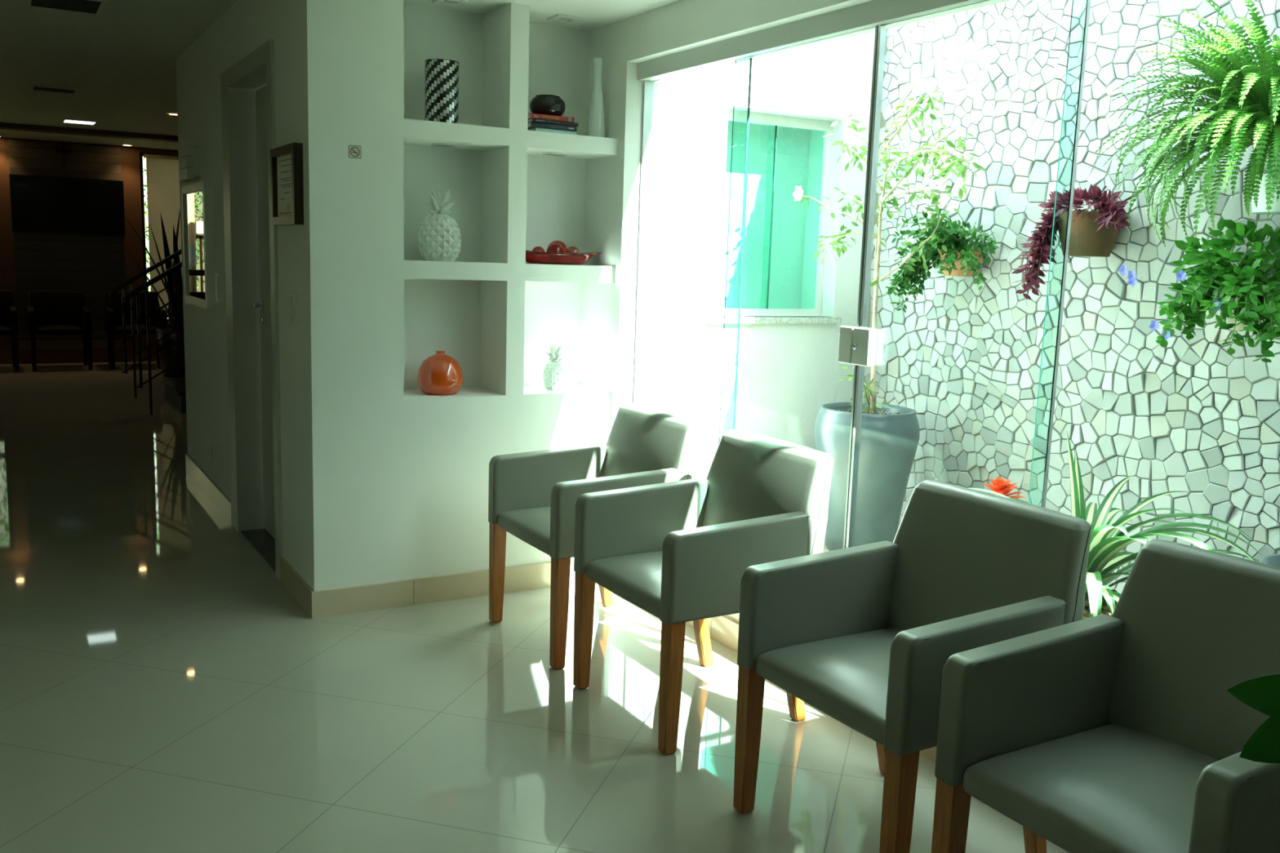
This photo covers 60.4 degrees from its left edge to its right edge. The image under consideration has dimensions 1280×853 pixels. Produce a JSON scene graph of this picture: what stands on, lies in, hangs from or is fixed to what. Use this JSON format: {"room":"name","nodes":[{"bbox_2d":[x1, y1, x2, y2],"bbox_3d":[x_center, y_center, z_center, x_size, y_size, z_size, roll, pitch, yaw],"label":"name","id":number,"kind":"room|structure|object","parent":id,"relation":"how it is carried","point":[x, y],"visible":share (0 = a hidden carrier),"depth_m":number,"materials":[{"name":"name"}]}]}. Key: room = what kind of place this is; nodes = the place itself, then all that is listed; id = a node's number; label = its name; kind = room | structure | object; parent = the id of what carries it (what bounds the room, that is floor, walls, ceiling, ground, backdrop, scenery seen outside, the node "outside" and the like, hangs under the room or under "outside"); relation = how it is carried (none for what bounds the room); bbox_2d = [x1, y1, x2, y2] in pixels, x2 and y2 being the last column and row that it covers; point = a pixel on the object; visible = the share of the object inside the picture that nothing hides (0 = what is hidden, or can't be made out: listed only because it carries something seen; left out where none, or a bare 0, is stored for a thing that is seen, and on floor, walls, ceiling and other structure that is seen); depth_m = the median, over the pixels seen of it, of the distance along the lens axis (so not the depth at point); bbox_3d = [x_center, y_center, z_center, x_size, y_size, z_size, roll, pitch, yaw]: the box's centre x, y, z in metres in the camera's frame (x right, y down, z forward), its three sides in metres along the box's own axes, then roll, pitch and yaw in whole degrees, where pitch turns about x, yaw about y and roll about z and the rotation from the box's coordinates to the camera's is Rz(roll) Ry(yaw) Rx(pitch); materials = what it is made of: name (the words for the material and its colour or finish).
{"room":"waiting room","nodes":[
{"label":"waiting room","id":0,"kind":"room"},
{"bbox_2d":[0,137,178,364],"bbox_3d":[-6.641,-1.922,12.185,9.000,2.430,0.200,-3,10,-30],"label":"wall","id":1,"kind":"structure","parent":0,"point":[130,156],"depth_m":12.39,"materials":[{"name":"brown"}]},
{"bbox_2d":[8,138,128,349],"bbox_3d":[-6.331,-1.991,12.219,1.089,2.256,0.034,-3,10,-30],"label":"slatted panel","id":2,"kind":"object","parent":1,"relation":"attached to","point":[77,278],"visible":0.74,"depth_m":12.19,"materials":[{"name":"brown wood"}]},
{"bbox_2d":[55,142,71,167],"bbox_3d":[-6.306,-2.972,12.032,0.159,0.263,0.019,-3,10,-30],"label":"wall cross","id":3,"kind":"object","parent":2,"relation":"attached to","point":[62,150],"visible":1,"depth_m":12.03,"materials":[{"name":"brown wood"}]},
{"bbox_2d":[8,173,125,235],"bbox_3d":[-6.292,-2.432,12.112,1.113,0.618,0.046,-3,10,-30],"label":"television","id":4,"kind":"object","parent":2,"relation":"attached to","point":[39,204],"visible":1,"depth_m":12.08,"materials":[{"name":"black plastic"}]},
{"bbox_2d":[139,152,178,322],"bbox_3d":[-4.594,-2.235,13.346,2.670,1.930,0.040,-3,10,-30],"label":"window","id":5,"kind":"structure","parent":1,"relation":"in","point":[140,153],"depth_m":12.63,"materials":[{"name":"brown"}]},
{"bbox_2d":[142,153,182,318],"bbox_3d":[-4.561,-2.244,13.293,2.585,1.866,0.042,-3,10,-30],"label":"roller blind","id":6,"kind":"object","parent":5,"relation":"attached to","point":[162,171],"visible":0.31,"depth_m":12.68,"materials":[{"name":"fabric"}]},
{"bbox_2d":[0,0,237,150],"bbox_3d":[-2.280,-2.025,4.704,9.400,0.320,17.300,-3,10,-30],"label":"ceiling","id":7,"kind":"structure","parent":0,"point":[121,61],"depth_m":6.69,"materials":[{"name":"white paint"}]},
{"bbox_2d":[29,84,79,94],"bbox_3d":[-4.163,-2.395,7.814,0.300,0.012,0.300,-3,10,-30],"label":"ceiling vent","id":8,"kind":"object","parent":7,"relation":"in","point":[35,87],"visible":1,"depth_m":7.82,"materials":[{"name":"black metal"}]},
{"bbox_2d":[33,86,75,93],"bbox_3d":[-4.162,-2.399,7.813,0.260,0.003,0.260,-3,10,-30],"label":"grille","id":9,"kind":"object","parent":8,"relation":"attached to","point":[45,89],"depth_m":7.84,"materials":[{"name":"grey metal"}]},
{"bbox_2d":[25,0,107,17],"bbox_3d":[-2.585,-1.904,4.950,0.310,0.012,0.390,-3,10,-30],"label":"ceiling vent","id":10,"kind":"object","parent":7,"relation":"in","point":[87,7],"visible":1,"depth_m":5.01,"materials":[{"name":"black metal"}]},
{"bbox_2d":[31,0,101,13],"bbox_3d":[-2.585,-1.909,4.949,0.270,0.003,0.350,-3,10,-30],"label":"grille","id":11,"kind":"object","parent":10,"relation":"attached to","point":[74,6],"depth_m":5.02,"materials":[{"name":"grey metal"}]},
{"bbox_2d":[62,118,97,124],"bbox_3d":[-5.040,-2.741,9.890,0.260,0.012,0.260,-3,10,-30],"label":"recessed light","id":12,"kind":"object","parent":7,"relation":"in","point":[65,120],"visible":1,"depth_m":9.84,"materials":[{"name":"white plastic"}]},
{"bbox_2d":[63,120,95,124],"bbox_3d":[-5.040,-2.737,9.891,0.240,0.002,0.240,-3,10,-30],"label":"diffuser","id":13,"kind":"object","parent":12,"relation":"attached to","point":[82,122],"depth_m":9.85,"materials":[{"name":"white plastic"}]},
{"bbox_2d":[0,122,177,142],"bbox_3d":[-5.699,-2.838,10.482,9.000,0.046,0.220,-3,10,-30],"label":"trim","id":14,"kind":"structure","parent":7,"relation":"attached to","point":[6,126],"depth_m":10.61,"materials":[{"name":"brown"}]},
{"bbox_2d":[175,0,289,564],"bbox_3d":[-1.996,-0.740,5.465,0.148,2.430,2.670,-3,10,-30],"label":"wall","id":15,"kind":"structure","parent":0,"point":[246,25],"depth_m":5.57,"materials":[{"name":"white paint"}]},
{"bbox_2d":[179,143,200,181],"bbox_3d":[-2.422,-1.419,5.918,0.065,0.182,0.270,-3,10,-30],"label":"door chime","id":16,"kind":"object","parent":15,"relation":"attached to","point":[190,160],"visible":1,"depth_m":5.83,"materials":[{"name":"white plastic"}]},
{"bbox_2d":[181,181,216,309],"bbox_3d":[-2.365,-0.968,5.883,0.044,0.640,0.750,-3,10,-30],"label":"wall mirror","id":17,"kind":"object","parent":15,"relation":"attached to","point":[197,198],"visible":1,"depth_m":5.77,"materials":[{"name":"white mirror"}]},
{"bbox_2d":[184,190,205,300],"bbox_3d":[-2.372,-0.968,5.878,0.004,0.560,0.660,-3,10,-30],"label":"mirror glass","id":18,"kind":"object","parent":17,"relation":"attached to","point":[194,237],"depth_m":5.91,"materials":[{"name":"white"}]},
{"bbox_2d":[215,272,225,302],"bbox_3d":[-2.068,-0.684,5.414,0.034,0.140,0.100,-3,10,-30],"label":"light switch","id":19,"kind":"object","parent":15,"relation":"attached to","point":[220,277],"visible":1,"depth_m":5.38,"materials":[{"name":"white plastic"}]},
{"bbox_2d":[185,453,314,617],"bbox_3d":[-2.002,0.442,5.431,0.013,0.103,3.069,-3,10,-30],"label":"baseboard","id":20,"kind":"structure","parent":15,"relation":"attached to","point":[292,581],"depth_m":5.50,"materials":[{"name":"beige tile"}]},
{"bbox_2d":[220,39,283,581],"bbox_3d":[-1.659,-0.507,4.898,0.162,2.163,1.069,-3,10,-30],"label":"door","id":21,"kind":"structure","parent":15,"relation":"in","point":[248,119],"depth_m":5.14,"materials":[{"name":"grey paint"}]},
{"bbox_2d":[270,142,303,225],"bbox_3d":[-1.324,-0.901,4.117,0.033,0.287,0.382,-3,10,-30],"label":"framed certificate","id":22,"kind":"object","parent":15,"relation":"attached to","point":[286,184],"visible":1,"depth_m":4.10,"materials":[{"name":"brown"}]},
{"bbox_2d":[280,0,618,591],"bbox_3d":[-0.748,-0.487,4.445,1.248,2.318,0.399,-3,10,-30],"label":"wall","id":23,"kind":"structure","parent":0,"point":[388,477],"depth_m":4.28,"materials":[{"name":"white paint"}]},
{"bbox_2d":[288,291,296,324],"bbox_3d":[-1.323,-0.450,4.178,0.015,0.120,0.080,-3,10,-30],"label":"light switch","id":24,"kind":"object","parent":23,"relation":"attached to","point":[292,295],"visible":1,"depth_m":4.16,"materials":[{"name":"white plastic"}]},
{"bbox_2d":[348,145,360,158],"bbox_3d":[-1.026,-0.989,3.958,0.045,0.045,0.002,-3,10,-30],"label":"no smoking sign","id":25,"kind":"object","parent":23,"relation":"attached to","point":[354,151],"visible":1,"depth_m":3.96,"materials":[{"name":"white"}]},
{"bbox_2d":[417,188,461,261],"bbox_3d":[-0.782,-0.785,4.290,0.171,0.276,0.170,-3,10,-30],"label":"ornament","id":26,"kind":"object","parent":23,"relation":"in","point":[439,236],"visible":1,"depth_m":4.25,"materials":[{"name":"white ceramic"}]},
{"bbox_2d":[417,350,463,395],"bbox_3d":[-0.795,-0.216,4.381,0.183,0.170,0.183,-3,10,-30],"label":"vase","id":27,"kind":"object","parent":23,"relation":"in","point":[440,373],"visible":1,"depth_m":4.32,"materials":[{"name":"ceramic"}]},
{"bbox_2d":[424,58,459,123],"bbox_3d":[-0.758,-1.273,4.209,0.129,0.237,0.129,-3,10,-30],"label":"mosaic vase","id":28,"kind":"object","parent":23,"relation":"on","point":[442,75],"visible":0.85,"depth_m":4.16,"materials":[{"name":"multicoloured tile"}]},
{"bbox_2d":[311,559,574,618],"bbox_3d":[-0.692,0.638,4.431,1.248,0.103,0.013,-3,10,-30],"label":"baseboard","id":29,"kind":"structure","parent":23,"relation":"attached to","point":[393,594],"depth_m":4.33,"materials":[{"name":"beige tile"}]},
{"bbox_2d":[431,142,457,146],"bbox_3d":[-0.762,-1.095,4.278,0.100,0.006,0.100,-3,10,-30],"label":"recessed light","id":30,"kind":"object","parent":23,"relation":"in","point":[439,144],"visible":1,"depth_m":4.27,"materials":[{"name":"white glass"}]},
{"bbox_2d":[527,127,576,134],"bbox_3d":[-0.372,-1.185,4.443,0.177,0.017,0.157,-3,10,-30],"label":"book","id":31,"kind":"object","parent":23,"relation":"on","point":[537,129],"visible":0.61,"depth_m":4.37,"materials":[{"name":"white paper"}]},
{"bbox_2d":[527,121,576,131],"bbox_3d":[-0.384,-1.205,4.444,0.201,0.021,0.168,-3,10,-30],"label":"book","id":32,"kind":"object","parent":31,"relation":"on","point":[531,124],"visible":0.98,"depth_m":4.37,"materials":[{"name":"black paper"}]},
{"bbox_2d":[528,118,577,126],"bbox_3d":[-0.373,-1.220,4.434,0.203,0.013,0.152,-3,10,-30],"label":"book","id":33,"kind":"object","parent":32,"relation":"on","point":[535,120],"visible":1,"depth_m":4.36,"materials":[{"name":"black paper"}]},
{"bbox_2d":[528,112,573,122],"bbox_3d":[-0.385,-1.238,4.434,0.190,0.021,0.154,-3,10,-30],"label":"book","id":34,"kind":"object","parent":33,"relation":"on","point":[531,115],"visible":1,"depth_m":4.37,"materials":[{"name":"red paper"}]},
{"bbox_2d":[529,94,565,115],"bbox_3d":[-0.372,-1.289,4.429,0.144,0.083,0.144,-3,10,-30],"label":"bowl","id":35,"kind":"object","parent":34,"relation":"on","point":[550,104],"visible":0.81,"depth_m":4.38,"materials":[{"name":"black ceramic"}]},
{"bbox_2d":[542,151,566,155],"bbox_3d":[-0.351,-1.116,4.507,0.100,0.006,0.100,-3,10,-30],"label":"recessed light","id":36,"kind":"object","parent":23,"relation":"in","point":[549,153],"visible":1,"depth_m":4.50,"materials":[{"name":"white glass"}]},
{"bbox_2d":[542,342,567,390],"bbox_3d":[-0.358,-0.255,4.640,0.108,0.196,0.108,-3,10,-30],"label":"ornament","id":37,"kind":"object","parent":23,"relation":"in","point":[554,375],"visible":1,"depth_m":4.61,"materials":[{"name":"white ceramic"}]},
{"bbox_2d":[525,250,602,265],"bbox_3d":[-0.347,-0.703,4.569,0.416,0.058,0.234,-3,10,-30],"label":"glass dish","id":38,"kind":"object","parent":23,"relation":"on","point":[531,257],"visible":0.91,"depth_m":4.48,"materials":[{"name":"red glass"}]},
{"bbox_2d":[531,246,545,252],"bbox_3d":[-0.418,-0.714,4.525,0.056,0.056,0.056,-3,10,-30],"label":"glass ball","id":39,"kind":"object","parent":38,"relation":"in","point":[540,249],"visible":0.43,"depth_m":4.50,"materials":[{"name":"orange"}]},
{"bbox_2d":[546,243,563,253],"bbox_3d":[-0.350,-0.717,4.523,0.070,0.070,0.070,-3,10,-30],"label":"glass ball","id":40,"kind":"object","parent":38,"relation":"in","point":[554,247],"visible":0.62,"depth_m":4.50,"materials":[{"name":"red glass"}]},
{"bbox_2d":[546,240,567,253],"bbox_3d":[-0.346,-0.734,4.593,0.086,0.086,0.086,-3,10,-30],"label":"glass ball","id":41,"kind":"object","parent":38,"relation":"in","point":[562,244],"visible":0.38,"depth_m":4.57,"materials":[{"name":"orange"}]},
{"bbox_2d":[565,246,579,253],"bbox_3d":[-0.280,-0.720,4.577,0.060,0.060,0.060,-3,10,-30],"label":"glass ball","id":42,"kind":"object","parent":38,"relation":"in","point":[571,249],"visible":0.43,"depth_m":4.55,"materials":[{"name":"brown"}]},
{"bbox_2d":[586,57,604,137],"bbox_3d":[-0.176,-1.345,4.518,0.075,0.322,0.075,-3,10,-30],"label":"slim vase","id":43,"kind":"object","parent":23,"relation":"on","point":[596,122],"visible":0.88,"depth_m":4.50,"materials":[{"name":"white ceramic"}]},
{"bbox_2d":[0,361,1069,852],"bbox_3d":[-2.393,0.625,5.154,9.000,0.200,17.000,-3,10,-30],"label":"floor","id":44,"kind":"structure","parent":0,"point":[162,690],"depth_m":3.30,"materials":[{"name":"tile"}]},
{"bbox_2d":[0,289,19,371],"bbox_3d":[-6.847,-1.012,11.505,0.590,0.825,0.584,-3,10,-30],"label":"chair","id":45,"kind":"object","parent":44,"relation":"on","point":[8,310],"visible":1,"depth_m":11.68,"materials":[{"name":"black"}]},
{"bbox_2d":[26,289,93,370],"bbox_3d":[-6.255,-1.046,11.851,0.590,0.825,0.584,-3,10,-30],"label":"chair","id":46,"kind":"object","parent":44,"relation":"on","point":[49,312],"visible":1,"depth_m":11.90,"materials":[{"name":"black"}]},
{"bbox_2d":[103,290,167,368],"bbox_3d":[-5.609,-1.082,12.228,0.590,0.825,0.584,-3,10,-30],"label":"chair","id":47,"kind":"object","parent":44,"relation":"on","point":[113,321],"visible":0.77,"depth_m":12.26,"materials":[{"name":"black"}]},
{"bbox_2d":[109,248,183,398],"bbox_3d":[-3.693,-1.420,10.059,2.125,2.273,0.040,-3,10,-30],"label":"stair railing","id":48,"kind":"object","parent":44,"relation":"on","point":[130,281],"visible":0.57,"depth_m":9.70,"materials":[{"name":"grey metal"}]},
{"bbox_2d":[120,208,185,377],"bbox_3d":[-4.883,-1.422,11.334,0.775,1.814,0.488,2,9,-1],"label":"plant","id":49,"kind":"object","parent":44,"relation":"on","point":[174,353],"visible":0.68,"depth_m":11.31,"materials":[{"name":"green plant"}]},
{"bbox_2d":[122,262,184,415],"bbox_3d":[-3.138,-1.258,9.124,2.125,2.273,0.040,-3,10,-30],"label":"stair railing","id":50,"kind":"object","parent":44,"relation":"on","point":[145,286],"visible":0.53,"depth_m":8.74,"materials":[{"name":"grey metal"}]},
{"bbox_2d":[168,304,178,328],"bbox_3d":[-5.040,-1.114,12.560,0.590,0.825,0.584,-3,10,-30],"label":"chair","id":51,"kind":"object","parent":44,"relation":"on","point":[169,308],"visible":0.06,"depth_m":12.45,"materials":[{"name":"black"}]},
{"bbox_2d":[161,377,186,413],"bbox_3d":[-3.124,-0.839,9.851,2.050,1.225,1.000,-3,10,-30],"label":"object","id":52,"kind":"structure","parent":44,"relation":"on","point":[175,392],"depth_m":9.35,"materials":[{"name":"grey"}]},
{"bbox_2d":[488,401,702,670],"bbox_3d":[-0.170,0.355,4.005,0.584,0.825,0.590,-3,10,-30],"label":"armchair","id":53,"kind":"object","parent":44,"relation":"on","point":[533,496],"visible":0.66,"depth_m":4.03,"materials":[{"name":"grey leather"}]},
{"bbox_2d":[573,429,833,755],"bbox_3d":[0.186,0.460,3.397,0.584,0.825,0.590,-3,10,-30],"label":"armchair","id":54,"kind":"object","parent":44,"relation":"on","point":[678,552],"visible":0.88,"depth_m":3.33,"materials":[{"name":"grey leather"}]},
{"bbox_2d":[733,480,1091,852],"bbox_3d":[0.638,0.592,2.635,0.584,0.825,0.590,-3,10,-30],"label":"armchair","id":55,"kind":"object","parent":44,"relation":"on","point":[864,636],"visible":0.84,"depth_m":2.65,"materials":[{"name":"grey leather"}]},
{"bbox_2d":[931,538,1279,852],"bbox_3d":[0.978,0.690,2.063,0.584,0.825,0.590,-3,10,-30],"label":"armchair","id":56,"kind":"object","parent":44,"relation":"on","point":[1123,731],"visible":0.96,"depth_m":2.13,"materials":[{"name":"grey-green leather upholstery"},{"name":"orange-brown wood"}]},
{"bbox_2d":[1226,674,1279,763],"bbox_3d":[0.856,0.729,1.194,0.449,1.003,0.280,8,11,34],"label":"indoor plant","id":57,"kind":"object","parent":44,"relation":"on","point":[1262,694],"visible":1,"depth_m":1.14,"materials":[{"name":"green plant"}]},
{"bbox_2d":[404,0,678,31],"bbox_3d":[1.145,-1.316,1.181,1.308,0.432,7.640,-3,10,-30],"label":"ceiling","id":58,"kind":"structure","parent":0,"point":[594,14],"depth_m":4.25,"materials":[{"name":"white paint"}]},
{"bbox_2d":[432,0,467,6],"bbox_3d":[-0.720,-1.613,4.173,0.104,0.008,0.104,-3,10,-30],"label":"recessed light","id":59,"kind":"object","parent":58,"relation":"in","point":[449,2],"visible":1,"depth_m":4.18,"materials":[{"name":"white plastic"}]},
{"bbox_2d":[546,13,581,23],"bbox_3d":[-0.305,-1.636,4.415,0.104,0.008,0.104,-3,10,-30],"label":"recessed light","id":60,"kind":"object","parent":58,"relation":"in","point":[557,18],"visible":1,"depth_m":4.41,"materials":[{"name":"white plastic"}]},
{"bbox_2d":[653,79,667,407],"bbox_3d":[1.028,-0.503,3.009,0.012,2.900,4.630,-3,10,-30],"label":"wall","id":61,"kind":"structure","parent":0,"point":[666,81],"depth_m":4.60,"materials":[{"name":"grey paint"}]},
{"bbox_2d":[581,0,871,622],"bbox_3d":[1.700,-0.229,1.692,0.180,3.000,7.630,-3,10,-30],"label":"wall","id":62,"kind":"structure","parent":0,"point":[612,196],"depth_m":4.52,"materials":[{"name":"white paint"}]},
{"bbox_2d":[685,615,937,762],"bbox_3d":[1.422,1.064,2.103,0.013,0.103,6.231,-3,10,-30],"label":"baseboard","id":63,"kind":"structure","parent":62,"relation":"attached to","point":[723,629],"depth_m":3.96,"materials":[{"name":"beige tile"}]},
{"bbox_2d":[633,0,1091,548],"bbox_3d":[0.693,-0.338,3.397,0.095,1.865,2.780,-3,10,-30],"label":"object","id":64,"kind":"structure","parent":62,"relation":"in","point":[860,346],"depth_m":3.43,"materials":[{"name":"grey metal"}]},
{"bbox_2d":[656,31,875,479],"bbox_3d":[0.523,-1.256,5.507,1.730,3.600,0.350,-3,10,-30],"label":"wall","id":65,"kind":"structure","parent":0,"point":[786,372],"depth_m":5.52,"materials":[{"name":"grey paint"}]},
{"bbox_2d":[706,109,841,323],"bbox_3d":[0.669,-1.033,5.488,0.820,1.024,0.155,-3,10,-30],"label":"window","id":66,"kind":"structure","parent":65,"relation":"in","point":[788,314],"depth_m":5.60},
{"bbox_2d":[822,543,830,552],"bbox_3d":[1.725,1.028,3.670,1.730,0.320,5.000,-3,10,-30],"label":"ground","id":67,"kind":"structure","parent":0,"point":[825,549],"depth_m":5.28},
{"bbox_2d":[791,84,986,551],"bbox_3d":[1.127,-0.451,5.096,0.492,2.131,1.199,-3,10,-30],"label":"potted tree","id":68,"kind":"object","parent":67,"relation":"on","point":[890,434],"visible":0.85,"depth_m":5.07,"materials":[{"name":"green plant"}]},
{"bbox_2d":[980,476,1025,497],"bbox_3d":[1.389,0.472,4.338,0.509,0.555,0.532,3,9,6],"label":"bromeliad","id":69,"kind":"object","parent":67,"relation":"on","point":[1000,486],"visible":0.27,"depth_m":4.27,"materials":[{"name":"red plant"}]},
{"bbox_2d":[970,430,1260,619],"bbox_3d":[1.588,0.424,3.872,1.020,0.804,1.211,-3,10,-30],"label":"plant","id":70,"kind":"object","parent":67,"relation":"on","point":[1107,540],"visible":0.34,"depth_m":3.74,"materials":[{"name":"green plant"}]},
{"bbox_2d":[1258,553,1279,567],"bbox_3d":[1.875,0.678,3.011,0.430,0.580,0.430,-3,10,-30],"label":"planter","id":71,"kind":"object","parent":67,"relation":"on","point":[1273,559],"visible":0.16,"depth_m":3.11,"materials":[{"name":"ceramic"}]},
{"bbox_2d":[862,0,1279,593],"bbox_3d":[2.473,-0.877,3.740,0.183,3.785,4.996,-3,10,-30],"label":"stone wall","id":72,"kind":"structure","parent":0,"point":[1194,416],"depth_m":4.71,"materials":[{"name":"grey stone"}]},
{"bbox_2d":[885,208,999,313],"bbox_3d":[1.370,-0.752,5.054,0.533,0.483,0.468,7,10,31],"label":"potted plant","id":73,"kind":"object","parent":72,"relation":"attached to","point":[960,260],"visible":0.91,"depth_m":5.01,"materials":[{"name":"green plant"}]},
{"bbox_2d":[1011,183,1130,300],"bbox_3d":[1.796,-0.746,4.477,0.338,0.473,0.495,-6,12,-42],"label":"potted plant","id":74,"kind":"object","parent":72,"relation":"attached to","point":[1094,233],"visible":1,"depth_m":4.42,"materials":[{"name":"purple plant"}]},
{"bbox_2d":[1092,0,1279,246],"bbox_3d":[2.005,-1.039,3.676,0.672,0.867,1.168,-5,11,-37],"label":"fern","id":75,"kind":"object","parent":72,"relation":"attached to","point":[1249,108],"visible":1,"depth_m":3.68,"materials":[{"name":"green plant"}]},
{"bbox_2d":[1118,217,1279,362],"bbox_3d":[2.070,-0.499,3.942,0.457,0.488,0.668,-1,9,-17],"label":"potted plant","id":76,"kind":"object","parent":72,"relation":"attached to","point":[1251,299],"visible":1,"depth_m":3.83,"materials":[{"name":"green plant"}]},
{"bbox_2d":[1250,173,1279,214],"bbox_3d":[2.221,-0.798,3.784,0.230,0.125,0.230,-3,10,-30],"label":"pot","id":77,"kind":"object","parent":72,"relation":"attached to","point":[1261,205],"depth_m":3.75,"materials":[{"name":"white ceramic"}]},
{"bbox_3d":[-8.803,-1.314,16.943,14.000,0.250,9.900,-3,10,-30],"label":"ground","id":78,"kind":"structure","parent":0,"visible":0},
{"bbox_2d":[142,157,150,289],"bbox_3d":[-6.877,-3.081,14.900,1.890,4.012,1.881,-3,10,-30],"label":"tree","id":79,"kind":"object","parent":78,"relation":"on","point":[144,158],"visible":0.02,"depth_m":14.78,"materials":[{"name":"green plant"}]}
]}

